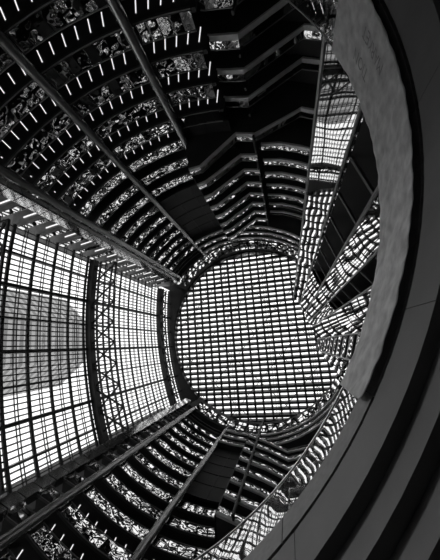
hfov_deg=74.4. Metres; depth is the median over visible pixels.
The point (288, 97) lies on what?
balcony
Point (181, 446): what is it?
parapet
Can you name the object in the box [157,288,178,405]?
truss
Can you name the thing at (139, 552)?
column
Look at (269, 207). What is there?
ceiling
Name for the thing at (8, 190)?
column
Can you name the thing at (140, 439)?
parapet
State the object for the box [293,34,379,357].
glass wall
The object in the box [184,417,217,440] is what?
parapet
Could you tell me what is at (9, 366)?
office tower
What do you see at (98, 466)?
parapet
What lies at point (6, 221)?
truss
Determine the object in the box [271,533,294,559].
trim
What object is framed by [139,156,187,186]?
parapet
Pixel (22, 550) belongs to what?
ceiling light
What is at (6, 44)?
column
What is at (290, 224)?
ceiling
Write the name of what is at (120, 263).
ledge
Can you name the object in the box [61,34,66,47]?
ceiling light
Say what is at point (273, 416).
skylight
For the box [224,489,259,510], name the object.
parapet
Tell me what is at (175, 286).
ceiling
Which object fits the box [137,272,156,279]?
ledge
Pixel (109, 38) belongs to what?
parapet
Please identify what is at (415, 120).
trim
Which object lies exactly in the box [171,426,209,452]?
parapet
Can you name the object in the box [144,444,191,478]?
parapet
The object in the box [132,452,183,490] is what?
parapet
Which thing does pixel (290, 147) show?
parapet
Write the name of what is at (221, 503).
wall
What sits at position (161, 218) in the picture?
parapet
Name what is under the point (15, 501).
column
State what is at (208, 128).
wall
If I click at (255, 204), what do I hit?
parapet
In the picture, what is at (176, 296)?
ceiling
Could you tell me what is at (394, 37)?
trim
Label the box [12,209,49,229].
ledge
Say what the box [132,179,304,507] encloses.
ceiling
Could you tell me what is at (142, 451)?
ceiling
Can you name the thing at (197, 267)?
trim
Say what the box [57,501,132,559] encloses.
parapet
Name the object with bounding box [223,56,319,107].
parapet
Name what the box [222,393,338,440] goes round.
parapet
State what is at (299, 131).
ceiling
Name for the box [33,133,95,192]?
parapet
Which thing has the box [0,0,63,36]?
ceiling
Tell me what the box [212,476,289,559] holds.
balustrade panel
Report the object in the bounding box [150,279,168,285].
ledge
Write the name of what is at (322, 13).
balustrade panel
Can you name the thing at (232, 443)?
parapet
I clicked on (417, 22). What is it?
trim
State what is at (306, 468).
balustrade panel
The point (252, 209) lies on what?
ceiling
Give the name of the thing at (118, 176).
parapet
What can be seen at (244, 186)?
parapet
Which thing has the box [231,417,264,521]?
column
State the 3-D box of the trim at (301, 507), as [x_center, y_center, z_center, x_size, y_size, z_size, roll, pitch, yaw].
[1.611,2.598,3.997,0.346,0.570,2.262,33,-93,17]
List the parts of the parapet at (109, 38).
handrail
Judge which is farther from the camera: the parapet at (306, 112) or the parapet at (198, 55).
the parapet at (306, 112)
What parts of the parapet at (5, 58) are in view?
handrail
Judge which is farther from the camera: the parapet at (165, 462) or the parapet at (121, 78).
the parapet at (165, 462)
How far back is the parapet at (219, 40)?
25.18 m
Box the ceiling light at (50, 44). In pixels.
[49,42,54,54]
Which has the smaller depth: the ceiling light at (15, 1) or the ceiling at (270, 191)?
the ceiling light at (15, 1)
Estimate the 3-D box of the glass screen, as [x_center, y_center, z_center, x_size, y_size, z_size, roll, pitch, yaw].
[14.621,10.674,25.727,0.301,50.040,8.827,-39,-108,3]
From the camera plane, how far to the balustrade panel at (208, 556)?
5.31 m
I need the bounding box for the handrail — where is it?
[194,0,343,559]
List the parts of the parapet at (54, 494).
reflective panel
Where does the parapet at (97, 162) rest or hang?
on the ceiling at (281, 63)
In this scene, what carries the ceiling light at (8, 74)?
attached to the ceiling at (15, 71)
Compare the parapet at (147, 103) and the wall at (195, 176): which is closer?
the parapet at (147, 103)
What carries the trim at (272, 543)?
attached to the wall at (310, 48)
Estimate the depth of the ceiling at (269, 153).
39.60 m
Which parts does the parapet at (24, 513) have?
reflective panel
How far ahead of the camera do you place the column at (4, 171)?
35.17 m
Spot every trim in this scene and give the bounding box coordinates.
[174,239,349,433]
[243,518,283,559]
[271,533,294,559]
[282,391,374,543]
[365,243,418,395]
[372,0,383,13]
[378,1,418,118]
[384,0,439,102]
[409,107,423,248]
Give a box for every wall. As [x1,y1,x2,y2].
[0,151,178,286]
[0,408,192,553]
[157,7,321,515]
[158,183,219,237]
[182,118,239,163]
[185,447,240,504]
[188,145,230,242]
[214,431,250,547]
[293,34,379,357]
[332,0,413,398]
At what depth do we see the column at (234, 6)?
33.81 m
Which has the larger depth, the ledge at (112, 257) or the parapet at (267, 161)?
the ledge at (112, 257)
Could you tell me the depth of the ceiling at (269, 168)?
42.83 m
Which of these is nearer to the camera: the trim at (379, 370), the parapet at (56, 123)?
the trim at (379, 370)
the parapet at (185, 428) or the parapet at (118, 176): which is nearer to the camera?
the parapet at (118, 176)
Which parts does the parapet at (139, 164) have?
handrail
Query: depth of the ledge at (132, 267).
56.97 m
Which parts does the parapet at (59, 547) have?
handrail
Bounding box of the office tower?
[0,287,85,396]
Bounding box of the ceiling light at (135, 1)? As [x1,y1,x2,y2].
[134,0,136,13]
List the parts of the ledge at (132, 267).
reflective panel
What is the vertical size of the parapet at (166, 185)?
1.766 m
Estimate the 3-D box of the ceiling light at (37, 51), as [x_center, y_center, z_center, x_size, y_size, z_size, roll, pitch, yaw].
[-15.287,-18.971,24.600,0.200,0.083,1.606,-30,-107,5]
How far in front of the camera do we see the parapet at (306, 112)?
34.40 m
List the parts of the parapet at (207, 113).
handrail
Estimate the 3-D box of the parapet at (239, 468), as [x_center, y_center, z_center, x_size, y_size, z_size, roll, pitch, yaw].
[11.289,22.481,34.673,18.784,1.333,3.944,-18,-105,9]
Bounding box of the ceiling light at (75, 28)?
[74,26,78,39]
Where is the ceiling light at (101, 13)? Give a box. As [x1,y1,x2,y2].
[100,12,104,26]
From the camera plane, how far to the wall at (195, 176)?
40.54 m
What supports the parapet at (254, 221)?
on the ceiling at (269, 207)
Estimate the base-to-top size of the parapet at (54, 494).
1.766 m
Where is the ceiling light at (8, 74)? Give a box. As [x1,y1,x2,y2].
[7,73,15,84]
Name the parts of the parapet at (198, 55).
handrail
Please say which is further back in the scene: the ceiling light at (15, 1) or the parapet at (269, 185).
the parapet at (269, 185)
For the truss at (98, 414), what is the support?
attached to the window at (5, 283)
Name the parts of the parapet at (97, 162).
handrail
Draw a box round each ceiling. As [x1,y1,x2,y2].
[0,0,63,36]
[0,0,197,111]
[0,21,305,559]
[32,54,314,559]
[81,112,312,554]
[97,145,308,535]
[110,161,306,505]
[121,165,305,501]
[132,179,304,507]
[141,195,303,503]
[149,205,304,456]
[156,213,320,452]
[163,227,329,443]
[163,252,219,430]
[168,285,196,408]
[170,233,339,437]
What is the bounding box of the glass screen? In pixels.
[320,351,373,395]
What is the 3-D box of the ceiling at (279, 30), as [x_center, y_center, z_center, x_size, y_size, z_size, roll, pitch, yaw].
[-4.053,2.591,24.543,41.665,0.370,57.860,-11,-104,11]
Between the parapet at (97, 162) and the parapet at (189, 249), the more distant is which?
the parapet at (189, 249)
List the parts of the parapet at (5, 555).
reflective panel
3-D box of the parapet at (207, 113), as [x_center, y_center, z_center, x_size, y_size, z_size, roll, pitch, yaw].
[-2.182,-18.308,32.854,4.844,1.766,0.488,-3,-103,13]
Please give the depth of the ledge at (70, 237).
41.09 m
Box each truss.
[0,218,10,494]
[85,260,129,444]
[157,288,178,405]
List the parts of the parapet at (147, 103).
handrail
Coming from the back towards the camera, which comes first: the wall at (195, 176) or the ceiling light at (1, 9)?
the wall at (195, 176)
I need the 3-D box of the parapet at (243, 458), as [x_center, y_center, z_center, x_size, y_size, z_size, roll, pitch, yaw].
[12.036,23.173,37.859,18.784,1.333,3.944,-18,-105,9]
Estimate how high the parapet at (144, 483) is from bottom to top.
1.766 m
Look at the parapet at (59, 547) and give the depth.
23.40 m
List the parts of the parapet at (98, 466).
reflective panel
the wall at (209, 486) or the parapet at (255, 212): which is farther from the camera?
the parapet at (255, 212)
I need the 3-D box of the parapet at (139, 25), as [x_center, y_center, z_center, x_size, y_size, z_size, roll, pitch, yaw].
[-4.423,-20.384,23.298,4.844,1.766,0.488,-3,-103,13]
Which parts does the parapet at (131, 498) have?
handrail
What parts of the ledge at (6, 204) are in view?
reflective panel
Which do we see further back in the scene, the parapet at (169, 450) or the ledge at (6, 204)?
the parapet at (169, 450)
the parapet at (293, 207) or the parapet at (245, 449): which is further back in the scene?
the parapet at (293, 207)
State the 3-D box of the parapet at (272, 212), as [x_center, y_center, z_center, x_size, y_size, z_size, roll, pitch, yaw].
[13.706,-12.304,55.706,8.227,1.333,0.772,16,-98,16]
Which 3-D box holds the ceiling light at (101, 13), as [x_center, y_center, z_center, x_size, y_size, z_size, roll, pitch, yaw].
[-9.641,-21.390,23.802,0.200,0.083,1.606,-16,-105,9]
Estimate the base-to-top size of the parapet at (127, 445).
1.766 m
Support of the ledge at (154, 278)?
attached to the ceiling at (252, 229)
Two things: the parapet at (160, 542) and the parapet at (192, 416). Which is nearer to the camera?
the parapet at (160, 542)
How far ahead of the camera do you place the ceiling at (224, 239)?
64.24 m
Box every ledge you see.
[0,195,26,217]
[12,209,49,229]
[27,500,35,509]
[35,221,69,238]
[54,231,86,246]
[71,240,100,253]
[86,247,111,259]
[99,253,123,263]
[110,259,133,268]
[120,264,141,272]
[128,268,148,276]
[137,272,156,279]
[144,276,162,282]
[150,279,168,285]
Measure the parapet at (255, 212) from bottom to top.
1.333 m
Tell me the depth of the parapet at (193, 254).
69.45 m
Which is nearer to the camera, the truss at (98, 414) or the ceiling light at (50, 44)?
the ceiling light at (50, 44)
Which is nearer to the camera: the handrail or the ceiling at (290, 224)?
the handrail
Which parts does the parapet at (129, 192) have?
handrail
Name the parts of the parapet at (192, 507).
handrail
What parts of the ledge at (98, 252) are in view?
reflective panel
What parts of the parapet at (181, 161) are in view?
handrail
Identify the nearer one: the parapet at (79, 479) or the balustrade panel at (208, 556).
the balustrade panel at (208, 556)
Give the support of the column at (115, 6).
on the ground
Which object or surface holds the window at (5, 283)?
on the ground
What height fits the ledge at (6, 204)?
1.652 m
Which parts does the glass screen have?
corner post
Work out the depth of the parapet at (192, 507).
33.44 m
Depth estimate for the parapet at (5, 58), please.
22.41 m
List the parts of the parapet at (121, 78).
handrail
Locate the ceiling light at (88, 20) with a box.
[87,19,91,33]
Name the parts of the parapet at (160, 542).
handrail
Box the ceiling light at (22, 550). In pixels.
[16,548,23,559]
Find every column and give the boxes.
[0,29,205,255]
[0,164,180,278]
[0,177,180,283]
[0,398,190,521]
[0,407,195,550]
[106,0,188,149]
[128,427,228,559]
[231,1,270,236]
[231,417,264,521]
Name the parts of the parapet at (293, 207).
reflective panel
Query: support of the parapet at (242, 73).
on the ceiling at (279, 30)
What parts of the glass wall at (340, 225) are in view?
corner post, glass, glass, glass, corner post, reflective panel, corner post, glass, corner post, corner post, glass, corner post, reflective panel, reflective panel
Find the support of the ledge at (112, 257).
attached to the ceiling at (142, 451)
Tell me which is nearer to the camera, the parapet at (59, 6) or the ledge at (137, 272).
the parapet at (59, 6)
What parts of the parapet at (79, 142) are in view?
handrail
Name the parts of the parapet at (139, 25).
handrail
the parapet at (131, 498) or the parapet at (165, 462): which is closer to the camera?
the parapet at (131, 498)
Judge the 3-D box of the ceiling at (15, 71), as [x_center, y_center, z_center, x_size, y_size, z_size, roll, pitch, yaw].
[-5.547,1.207,18.173,41.665,0.370,57.860,-11,-104,11]
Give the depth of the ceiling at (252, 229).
60.99 m
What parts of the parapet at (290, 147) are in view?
reflective panel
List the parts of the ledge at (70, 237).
reflective panel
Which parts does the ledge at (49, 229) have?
reflective panel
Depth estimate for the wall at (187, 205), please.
52.01 m
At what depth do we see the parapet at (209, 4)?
22.70 m
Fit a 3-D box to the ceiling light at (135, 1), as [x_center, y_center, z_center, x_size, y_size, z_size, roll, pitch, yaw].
[-6.767,-22.019,23.265,0.200,0.083,1.606,-9,-104,11]
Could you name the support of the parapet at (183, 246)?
on the ceiling at (290, 224)
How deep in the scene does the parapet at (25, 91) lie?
25.20 m
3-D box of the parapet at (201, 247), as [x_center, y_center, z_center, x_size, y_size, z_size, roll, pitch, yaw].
[7.141,-8.527,63.447,24.136,1.333,4.052,2,-101,14]
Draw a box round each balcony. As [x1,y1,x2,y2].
[0,0,279,176]
[61,81,316,559]
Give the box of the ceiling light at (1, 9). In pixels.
[0,7,6,20]
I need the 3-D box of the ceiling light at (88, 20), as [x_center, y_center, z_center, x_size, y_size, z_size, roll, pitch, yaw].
[-10.812,-21.024,23.997,0.200,0.083,1.606,-19,-106,9]
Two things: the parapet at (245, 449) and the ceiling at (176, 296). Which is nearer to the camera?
the parapet at (245, 449)
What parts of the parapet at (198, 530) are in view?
handrail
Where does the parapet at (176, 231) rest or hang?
on the ceiling at (252, 209)
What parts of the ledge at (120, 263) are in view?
reflective panel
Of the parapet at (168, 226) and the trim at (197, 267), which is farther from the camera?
the trim at (197, 267)
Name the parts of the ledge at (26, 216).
reflective panel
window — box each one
[0,218,181,494]
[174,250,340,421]
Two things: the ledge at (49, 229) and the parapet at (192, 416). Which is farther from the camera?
the parapet at (192, 416)
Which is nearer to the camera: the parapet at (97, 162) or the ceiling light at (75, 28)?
the ceiling light at (75, 28)
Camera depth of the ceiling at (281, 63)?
31.74 m
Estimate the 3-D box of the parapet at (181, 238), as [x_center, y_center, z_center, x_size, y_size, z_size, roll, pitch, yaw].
[-10.147,-6.566,60.256,7.918,1.766,0.675,-43,-108,1]
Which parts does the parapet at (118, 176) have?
handrail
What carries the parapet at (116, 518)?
on the balcony at (288, 97)
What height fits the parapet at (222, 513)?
1.333 m
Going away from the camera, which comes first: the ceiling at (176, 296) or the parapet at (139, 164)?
the parapet at (139, 164)
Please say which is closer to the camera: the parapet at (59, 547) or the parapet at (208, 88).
the parapet at (59, 547)
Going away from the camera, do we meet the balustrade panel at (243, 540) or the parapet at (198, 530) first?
the balustrade panel at (243, 540)
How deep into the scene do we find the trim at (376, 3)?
5.15 m
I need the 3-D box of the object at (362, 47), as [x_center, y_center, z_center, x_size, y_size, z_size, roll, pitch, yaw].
[2.730,-1.980,5.391,0.921,1.771,7.793,1,-102,13]
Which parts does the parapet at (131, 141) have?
handrail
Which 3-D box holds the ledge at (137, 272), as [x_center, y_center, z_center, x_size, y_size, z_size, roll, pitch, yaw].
[-16.692,-2.146,60.690,4.864,1.652,1.563,-15,-105,10]
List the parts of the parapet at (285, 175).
reflective panel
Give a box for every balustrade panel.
[198,547,215,559]
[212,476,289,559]
[290,388,356,506]
[293,0,337,44]
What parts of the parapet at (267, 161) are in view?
reflective panel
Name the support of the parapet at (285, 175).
on the ceiling at (269, 168)
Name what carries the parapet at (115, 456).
on the ceiling at (269, 153)
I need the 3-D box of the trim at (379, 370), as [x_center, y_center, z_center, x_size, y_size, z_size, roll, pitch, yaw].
[2.624,0.613,4.191,0.346,0.570,2.262,18,-97,16]
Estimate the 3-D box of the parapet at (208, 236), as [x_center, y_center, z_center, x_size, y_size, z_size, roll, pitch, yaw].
[6.394,-9.219,60.261,24.136,1.333,4.052,2,-101,14]
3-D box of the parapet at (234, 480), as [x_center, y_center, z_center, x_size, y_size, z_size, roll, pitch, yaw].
[10.542,21.789,31.488,18.784,1.333,3.945,-18,-105,9]
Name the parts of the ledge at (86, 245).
reflective panel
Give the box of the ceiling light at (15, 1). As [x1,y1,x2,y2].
[14,0,19,11]
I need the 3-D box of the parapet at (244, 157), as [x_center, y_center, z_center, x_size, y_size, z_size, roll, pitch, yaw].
[0.841,-14.527,38.142,8.676,1.333,1.410,-25,-106,7]
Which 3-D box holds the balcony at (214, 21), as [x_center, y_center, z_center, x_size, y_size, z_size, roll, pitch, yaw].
[-4.800,1.899,21.358,41.665,0.370,57.860,-11,-104,11]
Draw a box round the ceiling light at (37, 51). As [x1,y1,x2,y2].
[36,50,43,62]
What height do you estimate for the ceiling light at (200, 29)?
0.083 m
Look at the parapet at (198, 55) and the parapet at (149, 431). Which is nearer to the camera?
the parapet at (198, 55)
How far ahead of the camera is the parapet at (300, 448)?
47.78 m
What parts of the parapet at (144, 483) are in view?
handrail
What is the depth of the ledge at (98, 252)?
47.45 m
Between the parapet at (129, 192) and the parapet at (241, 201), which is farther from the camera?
the parapet at (241, 201)
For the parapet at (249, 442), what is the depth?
44.76 m
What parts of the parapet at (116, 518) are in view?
handrail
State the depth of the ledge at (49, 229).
37.93 m
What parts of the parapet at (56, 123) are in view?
handrail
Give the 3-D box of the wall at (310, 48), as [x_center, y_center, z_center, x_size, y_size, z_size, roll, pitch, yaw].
[2.698,5.859,40.456,55.552,70.780,58.874,-3,-103,13]
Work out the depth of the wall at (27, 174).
43.70 m
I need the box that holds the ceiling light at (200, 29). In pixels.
[198,27,201,42]
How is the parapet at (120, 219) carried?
on the ceiling at (269, 153)
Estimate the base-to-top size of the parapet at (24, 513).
1.766 m
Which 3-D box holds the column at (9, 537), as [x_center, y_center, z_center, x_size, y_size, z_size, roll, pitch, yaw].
[-12.681,22.399,35.241,1.044,60.820,1.203,-3,-103,13]
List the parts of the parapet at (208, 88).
handrail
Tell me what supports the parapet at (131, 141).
on the ceiling at (281, 63)
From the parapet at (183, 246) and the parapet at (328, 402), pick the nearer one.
the parapet at (328, 402)
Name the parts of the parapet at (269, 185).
reflective panel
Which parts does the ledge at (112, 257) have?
reflective panel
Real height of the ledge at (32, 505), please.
1.652 m
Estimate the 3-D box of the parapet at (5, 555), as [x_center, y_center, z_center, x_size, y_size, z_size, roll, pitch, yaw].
[-12.675,21.540,19.636,7.918,1.766,0.667,24,-96,17]
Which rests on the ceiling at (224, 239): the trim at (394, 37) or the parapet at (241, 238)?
the parapet at (241, 238)
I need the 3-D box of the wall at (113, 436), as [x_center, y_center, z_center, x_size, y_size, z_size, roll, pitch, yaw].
[-18.128,25.575,40.794,10.537,70.280,0.657,-8,-104,11]
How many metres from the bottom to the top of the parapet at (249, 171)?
1.333 m
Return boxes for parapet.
[0,47,14,73]
[0,79,48,141]
[0,548,16,559]
[3,0,108,54]
[3,109,74,175]
[5,506,34,526]
[25,522,80,559]
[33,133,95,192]
[38,488,63,504]
[41,26,131,89]
[57,153,112,205]
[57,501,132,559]
[65,474,86,486]
[69,65,148,117]
[77,169,126,217]
[82,485,149,542]
[87,462,103,472]
[92,95,163,139]
[93,183,139,225]
[102,472,162,521]
[104,452,119,461]
[108,195,149,234]
[111,119,174,158]
[118,461,173,504]
[119,443,132,451]
[120,205,158,241]
[126,139,184,173]
[130,214,166,248]
[132,6,196,44]
[132,436,144,443]
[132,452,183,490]
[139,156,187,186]
[140,222,173,253]
[143,430,153,436]
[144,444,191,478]
[148,228,180,258]
[150,172,192,197]
[151,48,207,79]
[151,534,213,559]
[154,437,198,468]
[156,235,185,262]
[162,240,190,266]
[163,431,204,460]
[166,81,215,106]
[166,515,214,541]
[169,245,195,270]
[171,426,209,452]
[174,250,198,272]
[177,421,213,445]
[177,500,216,520]
[178,108,222,128]
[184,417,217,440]
[189,106,313,175]
[189,414,221,434]
[194,225,299,244]
[197,153,257,189]
[198,0,243,10]
[199,231,298,249]
[203,237,298,253]
[204,168,259,201]
[207,0,296,50]
[210,181,261,211]
[215,192,263,219]
[216,23,322,81]
[216,505,245,525]
[218,414,327,446]
[220,202,265,227]
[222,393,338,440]
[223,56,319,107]
[224,210,266,234]
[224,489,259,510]
[226,388,338,435]
[227,218,267,239]
[230,475,289,504]
[235,464,289,494]
[239,454,289,481]
[243,446,293,470]
[246,439,302,461]
[249,433,308,453]
[261,142,309,155]
[263,158,307,170]
[265,171,306,183]
[266,183,304,194]
[268,193,303,203]
[269,202,302,212]
[270,210,301,219]
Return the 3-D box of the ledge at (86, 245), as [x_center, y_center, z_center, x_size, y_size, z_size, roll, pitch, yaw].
[-20.427,-5.606,44.764,4.864,1.652,1.563,-15,-105,10]
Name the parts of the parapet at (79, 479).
reflective panel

